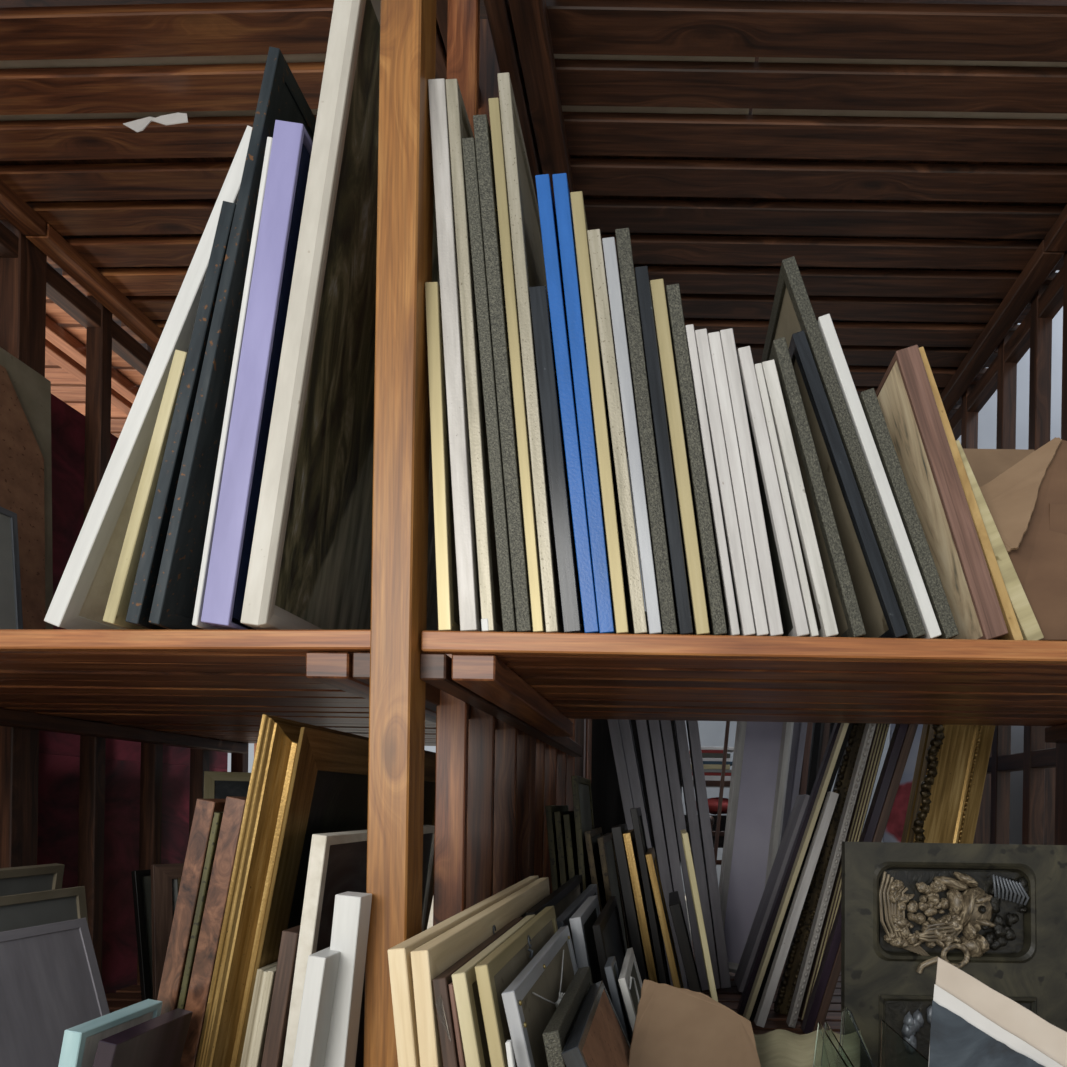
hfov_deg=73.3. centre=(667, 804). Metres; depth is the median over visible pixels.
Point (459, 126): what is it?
picture frame
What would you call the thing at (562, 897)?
picture frame
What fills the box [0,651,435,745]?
shelf
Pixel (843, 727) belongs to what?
picture frame
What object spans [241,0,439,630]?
painting
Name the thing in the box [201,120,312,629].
frame
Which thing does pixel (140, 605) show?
picture frame
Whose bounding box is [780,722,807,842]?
picture frame
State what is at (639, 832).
picture frame
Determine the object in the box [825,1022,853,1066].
sheet
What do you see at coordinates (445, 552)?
picture frame
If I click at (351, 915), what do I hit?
picture frame
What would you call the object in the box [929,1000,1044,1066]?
picture
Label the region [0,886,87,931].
picture frame
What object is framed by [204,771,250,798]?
picture frame
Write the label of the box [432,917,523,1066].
picture frame
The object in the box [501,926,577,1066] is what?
picture frame
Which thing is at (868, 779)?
picture frame
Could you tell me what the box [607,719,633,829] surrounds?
board
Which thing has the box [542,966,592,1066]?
picture frame
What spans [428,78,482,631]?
picture frame
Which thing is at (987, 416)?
wall
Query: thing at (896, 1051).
sheet
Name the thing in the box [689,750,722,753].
book
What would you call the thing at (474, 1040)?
picture frame
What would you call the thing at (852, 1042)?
sheet
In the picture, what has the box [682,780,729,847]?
shelf
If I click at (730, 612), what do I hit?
picture frame
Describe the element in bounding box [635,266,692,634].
picture frame
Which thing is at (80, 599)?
canvas
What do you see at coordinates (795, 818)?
board
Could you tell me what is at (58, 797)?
painting
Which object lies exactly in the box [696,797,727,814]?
cloth
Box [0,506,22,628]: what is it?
picture frame
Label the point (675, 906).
picture frame
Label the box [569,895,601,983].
picture frame
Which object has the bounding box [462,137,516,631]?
picture frame
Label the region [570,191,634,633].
picture frame
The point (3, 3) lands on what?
ceiling
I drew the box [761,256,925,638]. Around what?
picture frame
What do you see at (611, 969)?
picture frame
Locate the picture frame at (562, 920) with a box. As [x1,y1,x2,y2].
[556,884,597,963]
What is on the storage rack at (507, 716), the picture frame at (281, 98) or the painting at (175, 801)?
the picture frame at (281, 98)
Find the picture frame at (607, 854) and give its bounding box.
[597,832,628,950]
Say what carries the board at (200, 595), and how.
on the storage rack at (507, 716)
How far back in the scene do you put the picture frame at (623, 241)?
1.24 m
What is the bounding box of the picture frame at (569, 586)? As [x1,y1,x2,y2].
[529,286,584,632]
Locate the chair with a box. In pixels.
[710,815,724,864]
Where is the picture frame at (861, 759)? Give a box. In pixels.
[786,723,875,1027]
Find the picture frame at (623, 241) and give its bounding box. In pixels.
[615,228,676,634]
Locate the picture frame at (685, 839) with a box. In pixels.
[680,829,717,1001]
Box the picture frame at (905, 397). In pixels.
[876,345,1007,639]
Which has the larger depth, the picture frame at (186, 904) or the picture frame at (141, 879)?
the picture frame at (141, 879)
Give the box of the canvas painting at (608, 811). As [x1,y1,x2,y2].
[591,611,681,947]
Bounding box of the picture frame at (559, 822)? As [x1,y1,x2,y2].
[554,811,573,885]
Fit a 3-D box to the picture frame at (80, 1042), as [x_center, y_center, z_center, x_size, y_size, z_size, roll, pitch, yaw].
[-0.927,0.536,1.135,0.089,0.397,0.170,1,0,0]
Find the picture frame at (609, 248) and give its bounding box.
[602,237,661,633]
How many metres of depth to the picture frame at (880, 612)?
1.25 m
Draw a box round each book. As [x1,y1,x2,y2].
[689,747,733,751]
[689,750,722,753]
[689,753,729,757]
[690,758,729,761]
[691,764,729,769]
[691,769,731,772]
[692,772,730,775]
[692,775,730,780]
[703,761,732,765]
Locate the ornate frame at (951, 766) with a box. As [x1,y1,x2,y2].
[901,724,994,843]
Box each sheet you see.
[0,157,233,320]
[628,979,760,1066]
[754,1029,860,1066]
[813,1022,847,1066]
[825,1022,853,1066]
[839,1007,874,1066]
[880,1020,928,1066]
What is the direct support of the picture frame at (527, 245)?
on the storage rack at (507, 716)
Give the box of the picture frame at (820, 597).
[762,359,837,636]
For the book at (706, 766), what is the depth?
5.02 m
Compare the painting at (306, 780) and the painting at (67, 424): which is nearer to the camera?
the painting at (306, 780)
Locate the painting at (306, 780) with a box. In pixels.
[195,714,435,1066]
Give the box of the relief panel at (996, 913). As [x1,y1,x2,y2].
[841,842,1066,1066]
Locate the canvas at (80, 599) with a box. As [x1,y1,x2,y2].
[44,125,251,629]
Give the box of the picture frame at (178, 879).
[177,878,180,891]
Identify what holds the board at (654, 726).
on the storage rack at (507, 716)
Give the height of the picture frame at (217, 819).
0.724 m
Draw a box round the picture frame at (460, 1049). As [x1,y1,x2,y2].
[448,982,465,1066]
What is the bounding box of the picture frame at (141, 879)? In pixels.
[131,869,152,1000]
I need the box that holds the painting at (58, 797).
[37,730,79,888]
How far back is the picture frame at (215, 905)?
1.25 m
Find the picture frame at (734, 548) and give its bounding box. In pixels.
[695,328,754,635]
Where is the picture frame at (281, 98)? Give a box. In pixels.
[149,47,315,629]
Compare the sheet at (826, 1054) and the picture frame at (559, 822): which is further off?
the picture frame at (559, 822)
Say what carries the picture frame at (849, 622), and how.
on the storage rack at (507, 716)
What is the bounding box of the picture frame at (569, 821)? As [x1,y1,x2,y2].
[563,814,578,879]
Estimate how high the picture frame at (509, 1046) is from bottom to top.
0.445 m
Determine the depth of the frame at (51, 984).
1.53 m
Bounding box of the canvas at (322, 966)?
[292,947,339,1066]
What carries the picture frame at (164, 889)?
on the storage rack at (507, 716)
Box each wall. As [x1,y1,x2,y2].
[627,457,890,892]
[957,270,1062,843]
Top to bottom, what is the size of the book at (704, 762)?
0.022 m
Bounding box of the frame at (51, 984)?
[0,918,109,1066]
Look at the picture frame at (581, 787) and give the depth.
2.40 m
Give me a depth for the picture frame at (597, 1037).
1.06 m
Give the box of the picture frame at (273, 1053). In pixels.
[261,925,299,1066]
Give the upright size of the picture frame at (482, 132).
0.914 m
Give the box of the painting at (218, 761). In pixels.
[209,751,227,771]
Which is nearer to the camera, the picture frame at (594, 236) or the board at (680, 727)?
the picture frame at (594, 236)
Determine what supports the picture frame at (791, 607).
on the storage rack at (507, 716)
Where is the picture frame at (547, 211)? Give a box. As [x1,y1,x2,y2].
[535,174,599,632]
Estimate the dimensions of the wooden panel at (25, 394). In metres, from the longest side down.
0.850 x 0.500 x 0.025 m
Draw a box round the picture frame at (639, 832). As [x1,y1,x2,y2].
[630,807,670,985]
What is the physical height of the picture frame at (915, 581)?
0.571 m
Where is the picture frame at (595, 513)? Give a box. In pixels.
[552,173,615,633]
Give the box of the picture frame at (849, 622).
[769,337,865,637]
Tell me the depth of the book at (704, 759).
5.02 m
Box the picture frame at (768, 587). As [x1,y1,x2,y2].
[720,328,782,635]
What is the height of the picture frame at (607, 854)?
0.640 m
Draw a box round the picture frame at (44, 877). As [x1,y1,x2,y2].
[0,863,64,895]
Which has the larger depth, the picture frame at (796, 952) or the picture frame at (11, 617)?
the picture frame at (796, 952)
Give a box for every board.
[192,137,272,629]
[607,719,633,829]
[618,719,672,985]
[636,720,687,988]
[649,720,693,987]
[660,720,708,989]
[674,720,719,988]
[686,721,730,987]
[734,795,809,992]
[787,722,812,955]
[806,723,821,795]
[816,723,829,776]
[828,723,834,741]
[956,440,1043,639]
[973,746,991,843]
[1044,726,1055,844]
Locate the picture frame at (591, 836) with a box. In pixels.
[584,827,605,912]
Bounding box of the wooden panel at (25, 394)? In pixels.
[0,347,52,629]
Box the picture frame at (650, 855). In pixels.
[645,847,683,988]
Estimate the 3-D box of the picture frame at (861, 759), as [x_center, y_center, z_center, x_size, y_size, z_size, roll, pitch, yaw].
[0.569,0.192,2.390,0.304,1.132,0.059,1,0,0]
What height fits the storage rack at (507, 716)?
3.100 m
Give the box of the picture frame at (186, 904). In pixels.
[157,799,225,1014]
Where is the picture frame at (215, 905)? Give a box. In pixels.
[179,796,246,1066]
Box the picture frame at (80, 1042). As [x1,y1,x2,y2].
[58,999,162,1066]
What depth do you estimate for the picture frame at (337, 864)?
1.29 m
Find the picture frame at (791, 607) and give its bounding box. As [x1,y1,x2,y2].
[737,346,808,636]
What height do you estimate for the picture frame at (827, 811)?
0.804 m
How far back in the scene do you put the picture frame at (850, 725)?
2.44 m
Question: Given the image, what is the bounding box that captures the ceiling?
[0,0,1066,348]
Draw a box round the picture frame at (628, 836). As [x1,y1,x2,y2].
[623,829,659,983]
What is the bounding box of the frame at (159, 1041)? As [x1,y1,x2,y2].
[93,1008,192,1066]
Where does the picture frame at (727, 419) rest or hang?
on the storage rack at (507, 716)
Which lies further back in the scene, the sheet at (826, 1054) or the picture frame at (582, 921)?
the picture frame at (582, 921)
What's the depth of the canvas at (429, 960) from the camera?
1.00 m
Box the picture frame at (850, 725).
[749,723,853,1020]
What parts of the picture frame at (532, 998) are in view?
hanging cord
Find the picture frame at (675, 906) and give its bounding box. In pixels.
[669,891,702,992]
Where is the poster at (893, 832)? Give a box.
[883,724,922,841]
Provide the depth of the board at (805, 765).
3.47 m
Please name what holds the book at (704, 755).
on the book at (704, 759)
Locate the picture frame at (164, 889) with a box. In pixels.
[151,863,183,999]
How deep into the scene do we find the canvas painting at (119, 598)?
1.23 m
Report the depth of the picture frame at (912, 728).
2.30 m
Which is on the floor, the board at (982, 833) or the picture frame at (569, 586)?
the board at (982, 833)
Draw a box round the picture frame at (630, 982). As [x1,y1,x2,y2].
[618,948,641,1031]
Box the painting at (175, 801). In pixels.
[161,745,189,863]
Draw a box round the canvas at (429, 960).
[410,877,549,1066]
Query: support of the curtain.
on the floor
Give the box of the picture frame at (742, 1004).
[737,723,840,1013]
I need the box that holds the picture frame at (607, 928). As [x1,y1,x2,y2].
[592,896,625,1001]
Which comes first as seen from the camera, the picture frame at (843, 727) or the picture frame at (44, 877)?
the picture frame at (44, 877)
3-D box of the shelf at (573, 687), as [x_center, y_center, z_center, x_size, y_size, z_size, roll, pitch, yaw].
[0.439,-0.270,1.739,1.670,0.027,0.928,1,0,0]
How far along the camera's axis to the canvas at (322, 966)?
1.10 m
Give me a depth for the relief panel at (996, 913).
1.52 m
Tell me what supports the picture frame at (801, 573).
on the storage rack at (507, 716)
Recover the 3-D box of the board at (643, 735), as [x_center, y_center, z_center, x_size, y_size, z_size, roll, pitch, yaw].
[-0.033,0.143,2.890,0.247,1.212,0.200,1,0,0]
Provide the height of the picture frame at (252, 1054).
0.444 m
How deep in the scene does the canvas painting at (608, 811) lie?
3.62 m
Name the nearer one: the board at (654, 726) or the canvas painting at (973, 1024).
the canvas painting at (973, 1024)
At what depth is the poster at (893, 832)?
2.90 m
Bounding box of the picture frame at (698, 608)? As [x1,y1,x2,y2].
[650,279,709,634]
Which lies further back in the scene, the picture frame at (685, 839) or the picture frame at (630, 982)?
the picture frame at (685, 839)
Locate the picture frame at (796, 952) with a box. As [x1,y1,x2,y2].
[774,723,865,1014]
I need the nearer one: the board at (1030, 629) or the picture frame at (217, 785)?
the board at (1030, 629)
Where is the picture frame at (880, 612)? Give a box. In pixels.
[788,330,907,637]
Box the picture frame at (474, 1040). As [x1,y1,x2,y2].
[451,914,535,1066]
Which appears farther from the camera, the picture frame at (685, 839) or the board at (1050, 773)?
the board at (1050, 773)
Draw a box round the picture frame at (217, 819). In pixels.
[177,812,222,1009]
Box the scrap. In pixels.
[123,113,187,131]
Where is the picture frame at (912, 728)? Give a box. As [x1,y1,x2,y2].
[812,724,917,1031]
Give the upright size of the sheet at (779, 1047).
0.238 m
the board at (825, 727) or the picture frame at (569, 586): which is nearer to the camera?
the picture frame at (569, 586)
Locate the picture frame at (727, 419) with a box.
[708,331,768,635]
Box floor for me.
[427,893,691,940]
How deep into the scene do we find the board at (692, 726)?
2.87 m
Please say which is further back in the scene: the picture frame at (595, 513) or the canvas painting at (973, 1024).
the picture frame at (595, 513)
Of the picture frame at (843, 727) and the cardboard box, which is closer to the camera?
the cardboard box
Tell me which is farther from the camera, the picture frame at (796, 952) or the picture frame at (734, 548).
the picture frame at (796, 952)
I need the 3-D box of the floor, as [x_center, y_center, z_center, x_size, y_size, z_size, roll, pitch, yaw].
[-1.217,1.031,2.550,11.600,0.100,11.100,1,0,0]
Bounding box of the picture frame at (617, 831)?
[611,824,648,983]
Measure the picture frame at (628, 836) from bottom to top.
0.681 m
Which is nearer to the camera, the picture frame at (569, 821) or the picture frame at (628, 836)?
the picture frame at (628, 836)
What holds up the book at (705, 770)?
on the book at (705, 773)
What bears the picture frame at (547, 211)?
on the storage rack at (507, 716)
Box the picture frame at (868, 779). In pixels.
[798,724,889,1019]
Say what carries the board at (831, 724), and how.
on the storage rack at (507, 716)
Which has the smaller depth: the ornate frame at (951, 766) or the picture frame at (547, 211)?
the picture frame at (547, 211)
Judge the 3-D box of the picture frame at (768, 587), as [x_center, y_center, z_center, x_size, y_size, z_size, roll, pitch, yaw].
[0.148,-0.571,1.436,0.120,0.543,0.400,1,0,0]
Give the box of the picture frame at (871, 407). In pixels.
[859,388,958,638]
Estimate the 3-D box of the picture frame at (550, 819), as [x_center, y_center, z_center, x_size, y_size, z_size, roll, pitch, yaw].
[-0.366,0.373,2.520,0.095,0.742,0.400,1,0,0]
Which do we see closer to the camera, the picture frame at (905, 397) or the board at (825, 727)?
the picture frame at (905, 397)
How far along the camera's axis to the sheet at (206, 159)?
2.10 m
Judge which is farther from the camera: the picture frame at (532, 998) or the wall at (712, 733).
the wall at (712, 733)
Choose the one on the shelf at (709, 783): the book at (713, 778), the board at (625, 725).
the book at (713, 778)
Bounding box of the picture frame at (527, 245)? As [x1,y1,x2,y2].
[497,72,563,632]
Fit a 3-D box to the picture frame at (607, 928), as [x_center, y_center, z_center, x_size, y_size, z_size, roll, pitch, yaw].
[-0.102,0.495,1.645,0.113,0.505,0.450,1,0,0]
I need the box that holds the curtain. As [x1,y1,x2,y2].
[102,738,140,993]
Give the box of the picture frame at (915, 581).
[817,314,940,638]
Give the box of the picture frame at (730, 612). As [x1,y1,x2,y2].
[685,324,739,635]
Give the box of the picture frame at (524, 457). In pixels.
[488,98,545,632]
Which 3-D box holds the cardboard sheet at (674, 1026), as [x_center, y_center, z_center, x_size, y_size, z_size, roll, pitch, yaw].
[0.051,0.489,1.150,0.254,0.342,0.304,1,0,0]
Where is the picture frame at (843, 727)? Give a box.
[743,723,848,1019]
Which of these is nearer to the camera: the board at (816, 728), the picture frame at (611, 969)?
the picture frame at (611, 969)
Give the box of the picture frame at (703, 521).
[666,284,726,634]
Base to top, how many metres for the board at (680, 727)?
1.224 m
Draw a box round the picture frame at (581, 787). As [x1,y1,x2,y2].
[571,775,593,890]
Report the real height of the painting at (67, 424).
0.735 m
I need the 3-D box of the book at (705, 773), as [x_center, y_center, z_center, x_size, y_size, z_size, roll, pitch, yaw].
[0.316,-0.222,5.130,0.300,0.022,0.220,1,0,0]
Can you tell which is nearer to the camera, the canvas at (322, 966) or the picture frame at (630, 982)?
the canvas at (322, 966)
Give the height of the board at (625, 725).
1.209 m
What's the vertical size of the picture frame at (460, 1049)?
0.509 m
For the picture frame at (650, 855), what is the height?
0.631 m
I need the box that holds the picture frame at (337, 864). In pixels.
[282,825,434,1066]
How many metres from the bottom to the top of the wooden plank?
0.010 m
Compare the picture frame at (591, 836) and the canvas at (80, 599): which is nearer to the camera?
the canvas at (80, 599)
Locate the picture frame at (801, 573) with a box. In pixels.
[754,363,818,636]
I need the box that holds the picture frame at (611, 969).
[604,956,632,1045]
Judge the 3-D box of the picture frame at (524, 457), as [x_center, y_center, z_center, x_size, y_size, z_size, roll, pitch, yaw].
[-0.269,-0.778,1.536,0.112,0.944,0.600,1,0,0]
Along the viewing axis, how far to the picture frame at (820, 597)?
1.24 m
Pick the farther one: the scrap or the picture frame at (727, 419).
the scrap
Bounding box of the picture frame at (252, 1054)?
[240,961,277,1066]
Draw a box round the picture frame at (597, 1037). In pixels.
[561,981,629,1066]
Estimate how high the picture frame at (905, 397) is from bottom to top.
0.522 m
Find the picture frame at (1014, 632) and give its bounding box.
[919,347,1022,639]
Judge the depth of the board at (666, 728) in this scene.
2.83 m
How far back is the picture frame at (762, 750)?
3.05 m
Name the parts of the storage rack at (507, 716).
post, post, post, post, wooden strip, post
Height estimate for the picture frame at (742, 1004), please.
1.155 m
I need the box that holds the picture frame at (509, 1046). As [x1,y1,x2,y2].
[505,1040,514,1066]
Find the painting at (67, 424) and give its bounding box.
[51,394,84,596]
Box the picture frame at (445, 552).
[425,282,459,630]
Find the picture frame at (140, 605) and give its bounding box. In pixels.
[125,201,235,629]
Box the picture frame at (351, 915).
[324,891,371,1066]
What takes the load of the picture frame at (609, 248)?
on the storage rack at (507, 716)
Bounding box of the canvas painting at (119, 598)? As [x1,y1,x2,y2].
[103,350,186,629]
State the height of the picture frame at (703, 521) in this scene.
0.620 m
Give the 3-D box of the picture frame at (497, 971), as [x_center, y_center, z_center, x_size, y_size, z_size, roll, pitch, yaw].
[-0.201,0.478,1.190,0.116,0.536,0.540,1,0,0]
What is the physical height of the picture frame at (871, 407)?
0.441 m
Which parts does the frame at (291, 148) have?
panel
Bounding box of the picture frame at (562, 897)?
[525,874,582,918]
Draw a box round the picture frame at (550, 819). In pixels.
[545,805,568,891]
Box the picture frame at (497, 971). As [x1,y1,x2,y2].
[474,906,557,1066]
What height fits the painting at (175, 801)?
0.541 m
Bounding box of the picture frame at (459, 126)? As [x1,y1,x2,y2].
[445,79,502,631]
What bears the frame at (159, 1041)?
on the storage rack at (507, 716)
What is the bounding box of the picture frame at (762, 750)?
[719,721,793,972]
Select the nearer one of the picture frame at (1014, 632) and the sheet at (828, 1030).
the sheet at (828, 1030)
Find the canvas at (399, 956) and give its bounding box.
[387,875,538,1066]
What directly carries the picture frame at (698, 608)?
on the storage rack at (507, 716)
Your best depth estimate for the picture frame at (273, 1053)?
1.25 m
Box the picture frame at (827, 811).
[754,792,838,1027]
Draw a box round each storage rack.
[0,0,1066,1066]
[45,296,256,755]
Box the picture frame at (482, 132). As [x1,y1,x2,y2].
[473,114,532,631]
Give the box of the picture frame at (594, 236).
[587,229,647,633]
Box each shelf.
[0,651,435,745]
[452,654,1066,725]
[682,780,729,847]
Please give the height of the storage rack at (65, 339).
3.100 m
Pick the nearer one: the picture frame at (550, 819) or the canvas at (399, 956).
the canvas at (399, 956)
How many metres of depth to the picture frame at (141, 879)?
2.32 m
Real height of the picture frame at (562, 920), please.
0.499 m
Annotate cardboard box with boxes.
[963,437,1066,640]
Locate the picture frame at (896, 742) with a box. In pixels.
[801,724,907,1033]
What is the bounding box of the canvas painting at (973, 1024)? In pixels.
[928,957,1066,1066]
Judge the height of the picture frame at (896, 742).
1.124 m
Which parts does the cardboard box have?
panel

